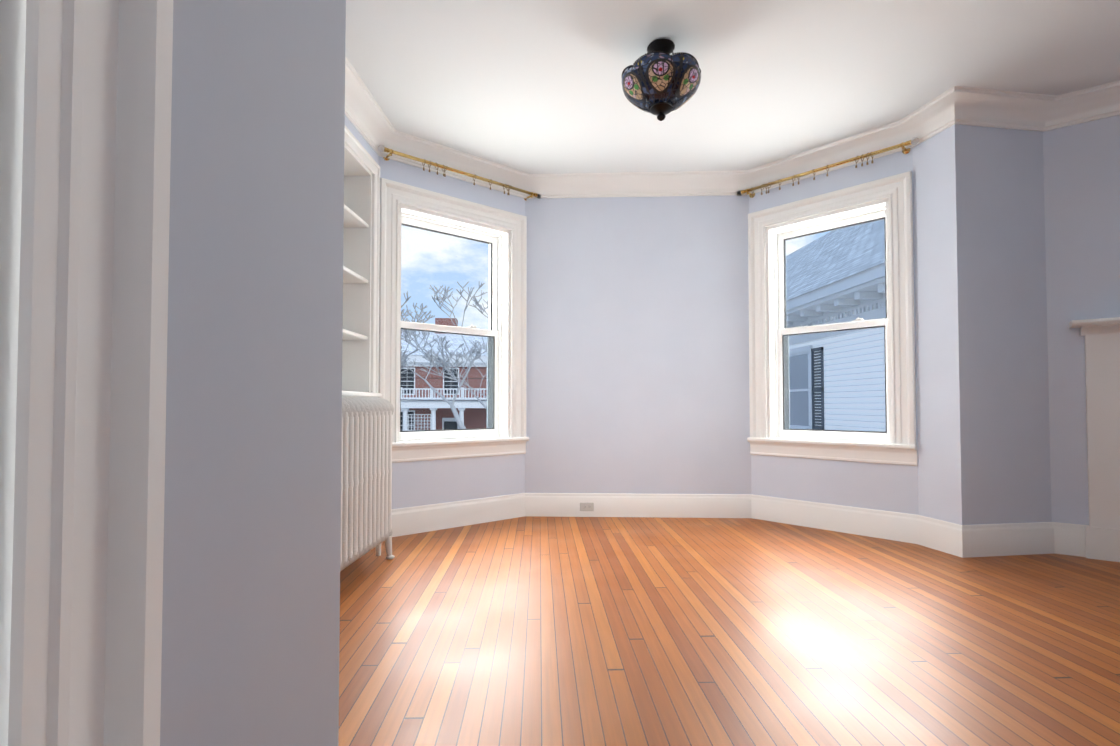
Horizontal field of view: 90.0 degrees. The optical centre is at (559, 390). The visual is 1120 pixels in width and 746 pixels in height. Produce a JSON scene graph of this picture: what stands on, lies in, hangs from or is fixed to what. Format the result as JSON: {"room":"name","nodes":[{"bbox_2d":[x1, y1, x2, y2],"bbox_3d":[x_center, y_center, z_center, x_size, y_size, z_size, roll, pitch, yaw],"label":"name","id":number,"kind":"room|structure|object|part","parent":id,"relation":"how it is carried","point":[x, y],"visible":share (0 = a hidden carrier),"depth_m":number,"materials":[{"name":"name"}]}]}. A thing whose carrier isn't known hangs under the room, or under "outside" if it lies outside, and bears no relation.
{"room":"living room","nodes":[
{"label":"living room","id":0,"kind":"room"},
{"bbox_2d":[160,0,345,745],"bbox_3d":[-0.577,-0.460,0.879,0.300,2.900,0.646,0,-1,-4],"label":"wall","id":1,"kind":"structure","parent":0,"point":[251,586],"depth_m":0.77,"materials":[{"name":"paint"}]},
{"bbox_2d":[391,493,1085,557],"bbox_3d":[1.543,0.849,1.022,5.666,0.190,7.486,0,-1,-4],"label":"baseboard","id":2,"kind":"structure","parent":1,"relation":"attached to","point":[982,540],"depth_m":4.12,"materials":[{"name":"white wood"}]},
{"bbox_2d":[580,502,593,510],"bbox_3d":[0.221,0.954,4.592,0.114,0.070,0.007,0,-1,2],"label":"electrical outlet","id":3,"kind":"object","parent":2,"relation":"attached to","point":[586,506],"visible":1,"depth_m":4.59,"materials":[{"name":"grey plastic"}]},
{"bbox_2d":[345,115,378,164],"bbox_3d":[-1.449,-0.410,2.830,0.300,2.900,2.349,0,-1,2],"label":"wall","id":4,"kind":"structure","parent":0,"point":[355,132],"depth_m":3.59,"materials":[{"name":"grey paint"}]},
{"bbox_2d":[342,143,371,391],"bbox_3d":[-1.419,-0.721,3.273,0.270,1.505,0.980,0,-1,2],"label":"bookcase","id":5,"kind":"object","parent":4,"relation":"in","point":[356,354],"depth_m":3.74,"materials":[{"name":"white wood"}]},
{"bbox_2d":[342,204,368,339],"bbox_3d":[-1.415,-0.736,3.273,0.238,0.776,0.940,0,-1,2],"label":"shelves","id":6,"kind":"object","parent":5,"relation":"in","point":[352,219],"depth_m":3.59,"materials":[{"name":"white wood"}]},
{"bbox_2d":[342,126,381,396],"bbox_3d":[-1.264,-0.734,3.268,0.040,1.650,1.190,0,-1,2],"label":"trim","id":7,"kind":"structure","parent":4,"relation":"attached to","point":[359,151],"depth_m":3.77,"materials":[{"name":"white wood"}]},
{"bbox_2d":[379,156,524,508],"bbox_3d":[-0.881,-0.370,4.378,1.511,2.900,0.300,1,-2,-40],"label":"wall","id":8,"kind":"structure","parent":0,"point":[419,483],"depth_m":4.24,"materials":[{"name":"paint"}]},
{"bbox_2d":[378,178,528,462],"bbox_3d":[-0.867,-0.471,4.378,1.263,1.977,0.402,1,-2,-40],"label":"window","id":9,"kind":"structure","parent":8,"relation":"in","point":[502,233],"depth_m":4.38,"materials":[{"name":"white wood"}]},
{"bbox_3d":[-0.874,-0.464,4.386,0.689,1.542,0.511,0,-1,-4],"label":"glass","id":10,"kind":"part","parent":9,"relation":"part of","materials":[{"name":"clear glass"}]},
{"bbox_3d":[-0.874,-0.459,4.386,0.784,1.665,0.590,0,-1,-4],"label":"sash","id":11,"kind":"part","parent":9,"relation":"part of","materials":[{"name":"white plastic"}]},
{"bbox_3d":[-0.759,0.443,4.230,1.063,0.142,0.798,0,-1,-4],"label":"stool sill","id":12,"kind":"part","parent":9,"relation":"part of","materials":[{"name":"white wood"}]},
{"bbox_3d":[-0.912,-0.471,4.432,0.807,1.695,0.590,0,-1,-4],"label":"storm frame","id":13,"kind":"part","parent":9,"relation":"part of","materials":[{"name":"grey"}]},
{"bbox_2d":[378,145,540,200],"bbox_3d":[-0.719,-1.620,4.279,1.404,0.088,0.108,1,-2,-40],"label":"curtain rod","id":14,"kind":"object","parent":8,"relation":"attached to","point":[381,148],"visible":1,"depth_m":4.15,"materials":[{"name":"gold metal"}]},
{"bbox_2d":[525,195,751,493],"bbox_3d":[0.642,-0.360,4.782,2.092,2.900,0.300,0,-1,2],"label":"wall","id":15,"kind":"structure","parent":0,"point":[637,356],"depth_m":4.63,"materials":[{"name":"paint"}]},
{"bbox_2d":[345,56,1119,198],"bbox_3d":[1.396,-1.729,3.080,5.666,0.150,3.492,0,-1,-4],"label":"crown molding","id":16,"kind":"structure","parent":15,"relation":"attached to","point":[372,124],"depth_m":3.92,"materials":[{"name":"white wood"}]},
{"bbox_2d":[338,516,1119,745],"bbox_3d":[1.540,1.004,1.019,5.872,0.120,7.691,0,-1,-4],"label":"floor","id":17,"kind":"structure","parent":0,"point":[582,631],"depth_m":2.18,"materials":[{"name":"brown wood"}]},
{"bbox_2d":[340,396,394,570],"bbox_3d":[-1.129,0.511,2.810,0.245,0.959,1.269,0,-1,2],"label":"radiator","id":18,"kind":"object","parent":17,"relation":"on","point":[366,469],"visible":0.42,"depth_m":2.95,"materials":[{"name":"white metal"}]},
{"bbox_2d":[345,0,1119,173],"bbox_3d":[1.540,-1.915,1.094,5.872,0.120,7.691,0,-1,-4],"label":"ceiling","id":19,"kind":"structure","parent":0,"point":[531,86],"depth_m":3.12,"materials":[{"name":"white paint"}]},
{"bbox_2d":[622,38,700,120],"bbox_3d":[0.531,-1.610,2.941,0.416,0.395,0.411,0,-1,-4],"label":"pendant lamp","id":20,"kind":"object","parent":19,"relation":"hanging from","point":[659,81],"visible":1,"depth_m":2.83,"materials":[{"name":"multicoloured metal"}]},
{"bbox_2d":[749,148,917,514],"bbox_3d":[2.065,-0.372,4.282,0.300,2.900,1.388,1,-2,-44],"label":"wall","id":21,"kind":"structure","parent":0,"point":[886,487],"depth_m":4.08,"materials":[{"name":"paint"}]},
{"bbox_2d":[736,137,918,197],"bbox_3d":[1.927,-1.610,4.164,0.108,0.088,1.298,1,-2,-44],"label":"curtain rod","id":22,"kind":"object","parent":21,"relation":"attached to","point":[914,141],"visible":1,"depth_m":4.07,"materials":[{"name":"gold metal"}]},
{"bbox_2d":[747,171,917,465],"bbox_3d":[2.068,-0.472,4.266,0.402,1.972,1.181,1,-2,-44],"label":"window","id":23,"kind":"structure","parent":21,"relation":"in","point":[772,230],"depth_m":4.18,"materials":[{"name":"white wood"}]},
{"bbox_3d":[2.120,-0.474,4.315,0.595,1.695,0.712,0,-1,-4],"label":"storm frame","id":24,"kind":"part","parent":23,"relation":"part of","materials":[{"name":"grey"}]},
{"bbox_3d":[1.947,0.440,4.125,0.802,0.142,0.950,0,-1,-4],"label":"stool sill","id":25,"kind":"part","parent":23,"relation":"part of","materials":[{"name":"white wood"}]},
{"bbox_3d":[2.076,-0.462,4.273,0.590,1.665,0.693,0,-1,-4],"label":"sash","id":26,"kind":"part","parent":23,"relation":"part of","materials":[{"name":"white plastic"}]},
{"bbox_3d":[2.076,-0.467,4.273,0.507,1.542,0.601,0,-1,-4],"label":"glass","id":27,"kind":"part","parent":23,"relation":"part of","materials":[{"name":"clear glass"}]},
{"bbox_2d":[913,124,961,524],"bbox_3d":[2.533,-0.389,3.654,0.302,2.900,0.443,0,-1,-4],"label":"wall","id":28,"kind":"structure","parent":0,"point":[937,346],"depth_m":3.57,"materials":[{"name":"grey paint"}]},
{"bbox_2d":[955,124,1051,524],"bbox_3d":[2.788,-0.389,3.629,0.733,2.900,0.357,0,-1,-4],"label":"wall","id":29,"kind":"structure","parent":0,"point":[1003,363],"depth_m":3.47,"materials":[{"name":"paint"}]},
{"bbox_2d":[1043,115,1119,524],"bbox_3d":[3.759,-0.400,3.189,1.762,2.900,0.300,-1,-2,37],"label":"wall","id":30,"kind":"structure","parent":0,"point":[1082,196],"depth_m":3.44,"materials":[{"name":"paint"}]},
{"bbox_2d":[1069,317,1119,561],"bbox_3d":[3.649,0.283,2.966,1.380,1.422,0.162,-1,-2,37],"label":"fireplace mantel","id":31,"kind":"object","parent":30,"relation":"attached to","point":[1102,383],"visible":0.96,"depth_m":3.33,"materials":[{"name":"white"}]},
{"bbox_3d":[-0.597,-0.515,-1.282,0.658,2.900,3.694,0,-1,-4],"label":"wall","id":32,"kind":"structure","parent":0,"visible":0},
{"bbox_2d":[0,0,172,745],"bbox_3d":[-0.547,-0.479,-0.058,0.372,1.900,1.222,0,-1,2],"label":"door frame","id":33,"kind":"structure","parent":32,"relation":"in","point":[85,117],"depth_m":0.46,"materials":[{"name":"white"}]},
{"label":"outside","id":34,"kind":"structure","parent":0,"visible":0},
{"bbox_2d":[400,354,808,438],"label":"windows","id":35,"kind":"structure","parent":34,"point":[798,380],"depth_m":12.15,"materials":[{"name":"grey paint"}]},
{"bbox_3d":[-9.067,1.887,46.505,22.750,7.350,0.170,0,-1,-4],"label":"georgian glass","id":36,"kind":"part","parent":35,"relation":"part of","materials":[{"name":"grey"}]},
{"bbox_3d":[4.973,0.047,13.991,0.042,1.500,13.200,0,-1,-4],"label":"neighbour glass","id":37,"kind":"part","parent":35,"relation":"part of","materials":[{"name":"grey"}]},
{"label":"asphalt","id":38,"kind":"object","parent":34,"visible":0},
{"bbox_2d":[401,291,439,372],"bbox_3d":[-7.788,0.380,23.943,5.810,9.216,6.639,0,-1,-4],"label":"plane tree","id":39,"kind":"object","parent":38,"relation":"on","point":[406,315],"depth_m":22.68,"materials":[{"name":"grey plant"}]},
{"bbox_2d":[402,318,486,440],"bbox_3d":[-9.512,-0.433,52.605,26.000,12.300,12.000,0,-1,-4],"label":"brick building","id":40,"kind":"structure","parent":38,"relation":"on","point":[473,420],"depth_m":46.62,"materials":[{"name":"red brick"}]},
{"bbox_2d":[401,377,485,400],"bbox_3d":[-44.685,-3.377,33.294,107.011,7.832,41.536,0,-1,-4],"label":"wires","id":41,"kind":"object","parent":40,"relation":"attached to","point":[448,400],"depth_m":41.16,"materials":[{"name":"black"}]},
{"bbox_2d":[400,355,486,440],"bbox_3d":[-8.969,1.303,45.199,27.000,8.450,2.800,0,-1,-4],"label":"trim","id":42,"kind":"structure","parent":40,"relation":"attached to","point":[408,403],"depth_m":44.13,"materials":[{"name":"white"}]},
{"bbox_2d":[401,328,488,355],"bbox_3d":[-9.512,-4.306,52.705,27.200,3.150,13.200,0,-1,-4],"label":"slate roof","id":43,"kind":"structure","parent":40,"relation":"on","point":[455,342],"depth_m":48.79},
{"bbox_2d":[401,281,488,428],"bbox_3d":[-3.366,0.795,18.081,5.616,8.142,4.780,0,-1,-4],"label":"plane tree","id":44,"kind":"object","parent":38,"relation":"on","point":[444,364],"depth_m":18.04,"materials":[{"name":"grey plant"}]},
{"bbox_2d":[789,327,885,441],"bbox_3d":[9.023,1.585,13.297,8.000,6.250,21.000,0,-1,-4],"label":"siding","id":45,"kind":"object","parent":38,"relation":"on","point":[866,338],"depth_m":10.03,"materials":[{"name":"white wood"}]},
{"bbox_2d":[811,347,823,429],"bbox_3d":[4.946,0.047,13.989,0.035,1.660,14.300,0,-1,-4],"label":"shutters","id":46,"kind":"object","parent":45,"relation":"attached to","point":[816,389],"depth_m":11.19,"materials":[{"name":"black wood"}]},
{"bbox_2d":[786,262,885,428],"bbox_3d":[4.804,1.457,12.989,0.660,6.490,21.900,0,-1,-4],"label":"neighbouring trimwork","id":47,"kind":"object","parent":45,"relation":"attached to","point":[833,302],"depth_m":10.16,"materials":[{"name":"white"}]},
{"label":"gable","id":48,"kind":"object","parent":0,"visible":0},
{"bbox_2d":[786,219,884,300],"bbox_3d":[9.025,-3.493,13.402,9.200,3.466,21.950,0,-1,-4],"label":"roof","id":49,"kind":"object","parent":48,"relation":"on","point":[847,264],"depth_m":12.07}
]}

